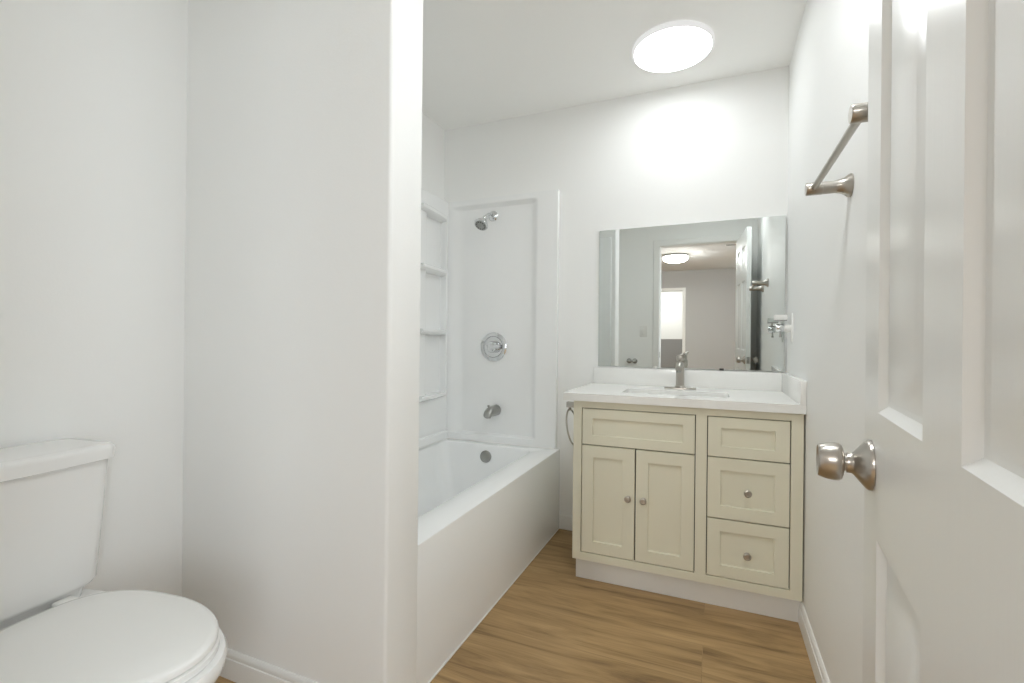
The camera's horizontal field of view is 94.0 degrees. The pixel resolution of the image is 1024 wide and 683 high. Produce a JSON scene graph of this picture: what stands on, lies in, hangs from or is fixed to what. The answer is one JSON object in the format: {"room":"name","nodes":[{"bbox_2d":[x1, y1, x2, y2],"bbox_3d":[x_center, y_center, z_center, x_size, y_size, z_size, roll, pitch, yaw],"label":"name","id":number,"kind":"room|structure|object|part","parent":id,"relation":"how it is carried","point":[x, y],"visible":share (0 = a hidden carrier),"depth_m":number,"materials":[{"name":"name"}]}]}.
{"room":"bathroom","nodes":[
{"label":"bathroom","id":0,"kind":"room"},
{"bbox_2d":[0,0,444,596],"bbox_3d":[-1.030,-0.151,1.893,0.145,2.443,2.660,1,0,23],"label":"wall","id":1,"kind":"structure","parent":0,"point":[93,93],"depth_m":1.41,"materials":[{"name":"white paint"}]},
{"bbox_2d":[419,188,559,448],"bbox_3d":[-0.368,-0.134,2.267,0.774,1.501,1.453,1,0,23],"label":"shower surround","id":2,"kind":"object","parent":1,"relation":"attached to","point":[503,278],"visible":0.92,"depth_m":2.91,"materials":[{"name":"white plastic"}]},
{"bbox_2d":[419,392,445,402],"bbox_3d":[-0.487,0.336,2.873,0.083,0.036,0.314,1,0,23],"label":"corner shelf","id":3,"kind":"object","parent":2,"relation":"attached to","point":[424,397],"depth_m":2.87,"materials":[{"name":"white plastic"}]},
{"bbox_2d":[420,328,446,335],"bbox_3d":[-0.483,-0.056,2.874,0.083,0.036,0.314,1,0,23],"label":"corner shelf","id":4,"kind":"object","parent":2,"relation":"attached to","point":[423,331],"depth_m":2.87,"materials":[{"name":"white plastic"}]},
{"bbox_3d":[-0.699,-0.138,2.398,0.062,1.501,1.396,1,0,23],"label":"panel","id":5,"kind":"part","parent":2,"relation":"part of","materials":[{"name":"white plastic"}]},
{"bbox_2d":[420,263,447,276],"bbox_3d":[-0.479,-0.430,2.874,0.083,0.036,0.314,1,0,23],"label":"corner shelf","id":6,"kind":"object","parent":2,"relation":"attached to","point":[428,270],"depth_m":2.88,"materials":[{"name":"white plastic"}]},
{"bbox_2d":[421,203,447,222],"bbox_3d":[-0.475,-0.772,2.874,0.083,0.036,0.314,1,0,23],"label":"corner shelf","id":7,"kind":"object","parent":2,"relation":"attached to","point":[433,214],"depth_m":2.89,"materials":[{"name":"white plastic"}]},
{"bbox_2d":[474,211,497,230],"bbox_3d":[-0.161,-0.733,2.870,0.090,0.143,0.170,1,0,23],"label":"sprayer","id":8,"kind":"object","parent":2,"relation":"attached to","point":[481,224],"visible":1,"depth_m":2.83,"materials":[{"name":"silver metal"}]},
{"bbox_2d":[483,405,500,418],"bbox_3d":[-0.123,0.417,2.866,0.064,0.079,0.137,1,0,23],"label":"tub spout","id":9,"kind":"object","parent":2,"relation":"attached to","point":[493,410],"visible":1,"depth_m":2.83,"materials":[{"name":"grey metal"}]},
{"bbox_2d":[481,332,506,360],"bbox_3d":[-0.122,0.033,2.913,0.178,0.178,0.054,1,0,23],"label":"shower valve","id":10,"kind":"object","parent":2,"relation":"attached to","point":[493,345],"visible":1,"depth_m":2.92,"materials":[{"name":"silver metal"}]},
{"bbox_3d":[-0.112,0.033,2.890,0.076,0.028,0.020,1,0,23],"label":"lever","id":11,"kind":"part","parent":10,"relation":"part of","materials":[{"name":"silver metal"}]},
{"bbox_2d":[182,0,422,682],"bbox_3d":[-0.696,-0.148,1.524,0.849,2.443,0.168,1,0,23],"label":"wall","id":12,"kind":"structure","parent":0,"point":[304,140],"depth_m":1.42,"materials":[{"name":"white paint"}]},
{"bbox_2d":[215,529,815,682],"bbox_3d":[-0.084,1.105,1.540,2.185,0.050,2.760,1,0,23],"label":"floor","id":13,"kind":"structure","parent":0,"point":[553,624],"depth_m":1.74,"materials":[{"name":"brown wood"}]},
{"bbox_2d":[0,438,227,682],"bbox_3d":[-0.957,0.670,1.046,0.725,0.801,0.402,1,0,17],"label":"toilet","id":14,"kind":"object","parent":13,"relation":"on","point":[53,629],"visible":1,"depth_m":1.08,"materials":[{"name":"ceramic"}]},
{"bbox_3d":[-1.202,0.484,1.122,0.197,0.352,0.380,1,0,17],"label":"tank","id":15,"kind":"part","parent":14,"relation":"part of","materials":[{"name":"ceramic"}]},
{"bbox_3d":[-1.196,0.287,1.121,0.215,0.040,0.402,1,0,17],"label":"tank lid","id":16,"kind":"part","parent":14,"relation":"part of","materials":[{"name":"ceramic"}]},
{"bbox_3d":[-0.869,0.636,1.020,0.490,0.021,0.346,1,0,17],"label":"seat lid","id":17,"kind":"part","parent":14,"relation":"part of","materials":[{"name":"plastic"}]},
{"bbox_3d":[-0.952,0.867,1.044,0.711,0.408,0.362,1,0,17],"label":"bowl","id":18,"kind":"part","parent":14,"relation":"part of","materials":[{"name":"ceramic"}]},
{"bbox_3d":[-0.864,0.655,1.018,0.490,0.016,0.346,1,0,17],"label":"seat","id":19,"kind":"part","parent":14,"relation":"part of","materials":[{"name":"plastic"}]},
{"bbox_2d":[416,439,559,682],"bbox_3d":[-0.370,0.847,2.261,0.798,0.461,1.449,1,0,23],"label":"bathtub","id":20,"kind":"object","parent":13,"relation":"on","point":[486,511],"visible":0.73,"depth_m":1.98,"materials":[{"name":"white ceramic"}]},
{"bbox_3d":[-0.158,0.688,2.853,0.072,0.072,0.022,1,0,23],"label":"overflow plate","id":21,"kind":"part","parent":20,"relation":"part of","materials":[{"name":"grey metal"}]},
{"bbox_2d":[572,401,803,621],"bbox_3d":[0.798,0.681,2.239,0.909,0.817,0.580,1,0,23],"label":"vanity cabinet","id":22,"kind":"object","parent":13,"relation":"on","point":[703,505],"visible":0.98,"depth_m":1.98,"materials":[{"name":"beige paint"}]},
{"bbox_2d":[565,401,573,444],"bbox_3d":[0.293,0.388,2.284,0.062,0.214,0.174,1,0,23],"label":"towel ring","id":23,"kind":"object","parent":22,"relation":"attached to","point":[569,404],"visible":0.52,"depth_m":2.27,"materials":[{"name":"silver metal"}]},
{"bbox_3d":[0.290,0.301,2.281,0.057,0.026,0.026,1,0,23],"label":"post","id":24,"kind":"part","parent":23,"relation":"part of","materials":[{"name":"silver metal"}]},
{"bbox_3d":[0.426,0.708,2.121,0.233,0.480,0.019,1,0,23],"label":"door","id":25,"kind":"part","parent":22,"relation":"part of","materials":[{"name":"beige paint"}]},
{"bbox_3d":[0.501,0.681,2.065,0.029,0.029,0.026,1,0,23],"label":"knob","id":26,"kind":"part","parent":22,"relation":"part of","materials":[{"name":"silver metal"}]},
{"bbox_3d":[0.561,0.682,2.039,0.029,0.029,0.026,1,0,23],"label":"knob","id":27,"kind":"part","parent":22,"relation":"part of","materials":[{"name":"silver metal"}]},
{"bbox_3d":[0.647,0.710,2.027,0.236,0.480,0.019,1,0,23],"label":"door","id":28,"kind":"part","parent":22,"relation":"part of","materials":[{"name":"beige paint"}]},
{"bbox_2d":[563,367,806,413],"bbox_3d":[0.785,0.209,2.251,0.953,0.125,0.579,1,0,23],"label":"countertop","id":29,"kind":"structure","parent":22,"relation":"on","point":[775,392],"depth_m":2.29,"materials":[{"name":"white stone"}]},
{"bbox_2d":[664,352,695,389],"bbox_3d":[0.828,0.145,2.359,0.154,0.184,0.151,1,0,23],"label":"faucet","id":30,"kind":"object","parent":29,"relation":"on","point":[679,368],"visible":1,"depth_m":2.38,"materials":[{"name":"silver metal"}]},
{"bbox_3d":[0.825,0.122,2.352,0.037,0.051,0.135,1,0,23],"label":"spout","id":31,"kind":"part","parent":30,"relation":"part of","materials":[{"name":"silver metal"}]},
{"bbox_3d":[0.847,0.233,2.404,0.154,0.009,0.052,1,0,23],"label":"deck plate","id":32,"kind":"part","parent":30,"relation":"part of","materials":[{"name":"silver metal"}]},
{"bbox_3d":[0.848,0.092,2.404,0.042,0.051,0.042,1,0,23],"label":"handle","id":33,"kind":"part","parent":30,"relation":"part of","materials":[{"name":"silver metal"}]},
{"bbox_3d":[0.928,0.848,1.883,0.029,0.029,0.026,1,0,23],"label":"knob","id":34,"kind":"part","parent":22,"relation":"part of","materials":[{"name":"silver metal"}]},
{"bbox_3d":[0.936,0.837,1.904,0.293,0.232,0.019,1,0,23],"label":"drawer","id":35,"kind":"part","parent":22,"relation":"part of","materials":[{"name":"beige paint"}]},
{"bbox_3d":[0.930,0.600,1.883,0.029,0.029,0.026,1,0,23],"label":"knob","id":36,"kind":"part","parent":22,"relation":"part of","materials":[{"name":"silver metal"}]},
{"bbox_3d":[0.938,0.595,1.904,0.293,0.244,0.019,1,0,23],"label":"drawer","id":37,"kind":"part","parent":22,"relation":"part of","materials":[{"name":"beige paint"}]},
{"bbox_3d":[0.940,0.388,1.904,0.293,0.160,0.019,1,0,23],"label":"drawer","id":38,"kind":"part","parent":22,"relation":"part of","materials":[{"name":"beige paint"}]},
{"bbox_2d":[422,0,806,129],"bbox_3d":[-0.058,-1.393,1.541,2.185,0.060,2.760,1,0,23],"label":"ceiling","id":39,"kind":"structure","parent":0,"point":[484,61],"depth_m":2.22,"materials":[{"name":"white paint"}]},
{"bbox_2d":[632,20,714,72],"bbox_3d":[0.734,-1.339,2.185,0.358,0.032,0.358,1,0,23],"label":"recessed light","id":40,"kind":"object","parent":39,"relation":"in","point":[672,46],"visible":1,"depth_m":2.14,"materials":[{"name":"white plastic"}]},
{"bbox_2d":[445,66,788,514],"bbox_3d":[0.448,-0.136,2.765,2.185,2.443,0.100,1,0,23],"label":"wall","id":41,"kind":"structure","parent":0,"point":[712,150],"depth_m":2.65,"materials":[{"name":"white paint"}]},
{"bbox_2d":[559,513,572,530],"bbox_3d":[0.382,1.042,2.726,0.230,0.086,0.014,1,0,23],"label":"baseboard","id":42,"kind":"structure","parent":41,"relation":"attached to","point":[565,520],"depth_m":2.75,"materials":[{"name":"white paint"}]},
{"bbox_2d":[593,367,781,390],"bbox_3d":[0.897,0.193,2.507,0.947,0.090,0.020,1,0,23],"label":"backsplash","id":43,"kind":"structure","parent":41,"relation":"attached to","point":[740,380],"depth_m":2.47,"materials":[{"name":"white stone"}]},
{"bbox_2d":[598,215,785,371],"bbox_3d":[0.908,-0.236,2.504,0.915,0.763,0.021,1,0,23],"label":"mirror","id":44,"kind":"object","parent":41,"relation":"attached to","point":[712,292],"visible":1,"depth_m":2.48,"materials":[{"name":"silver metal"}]},
{"bbox_2d":[786,0,868,682],"bbox_3d":[0.869,-0.132,1.088,0.100,2.443,2.660,1,0,23],"label":"wall","id":45,"kind":"structure","parent":0,"point":[829,65],"depth_m":1.44,"materials":[{"name":"white paint"}]},
{"bbox_2d":[774,313,792,342],"bbox_3d":[1.231,-0.061,2.166,0.074,0.132,0.052,1,0,23],"label":"cup holder","id":46,"kind":"object","parent":45,"relation":"attached to","point":[779,327],"visible":1,"depth_m":2.15,"materials":[{"name":"white metal"}]},
{"bbox_3d":[1.245,-0.061,2.160,0.027,0.033,0.033,1,0,23],"label":"arm","id":47,"kind":"part","parent":46,"relation":"part of","materials":[{"name":"white plastic"}]},
{"bbox_3d":[1.261,-0.061,2.153,0.009,0.132,0.052,1,0,23],"label":"wall plate","id":48,"kind":"part","parent":46,"relation":"part of","materials":[{"name":"white plastic"}]},
{"bbox_2d":[798,601,829,682],"bbox_3d":[0.725,1.046,0.923,0.014,0.086,2.024,1,0,23],"label":"baseboard","id":49,"kind":"structure","parent":45,"relation":"attached to","point":[820,674],"depth_m":1.61,"materials":[{"name":"white paint"}]},
{"bbox_2d":[805,102,867,197],"bbox_3d":[0.747,-0.408,1.052,0.102,0.062,0.519,1,0,23],"label":"towel bar","id":50,"kind":"object","parent":45,"relation":"attached to","point":[858,112],"visible":0.66,"depth_m":1.12,"materials":[{"name":"silver metal"}]},
{"bbox_3d":[0.836,-0.408,1.263,0.102,0.062,0.062,1,0,23],"label":"post","id":51,"kind":"part","parent":50,"relation":"part of","materials":[{"name":"silver metal"}]},
{"bbox_3d":[0.657,-0.409,0.842,0.102,0.062,0.062,1,0,23],"label":"post","id":52,"kind":"part","parent":50,"relation":"part of","materials":[{"name":"silver metal"}]},
{"bbox_3d":[-0.588,-0.147,0.323,1.985,2.443,0.115,1,0,23],"label":"wall","id":53,"kind":"structure","parent":0,"visible":0},
{"bbox_2d":[816,0,1023,682],"bbox_3d":[0.398,0.065,0.378,0.165,2.020,0.732,1,0,23],"label":"door","id":54,"kind":"structure","parent":53,"relation":"in","point":[939,464],"depth_m":0.39,"materials":[{"name":"white paint"}]},
{"bbox_3d":[0.459,0.171,0.684,0.040,0.053,0.053,1,0,23],"label":"knob","id":55,"kind":"part","parent":54,"relation":"part of","materials":[{"name":"silver metal"}]}
]}

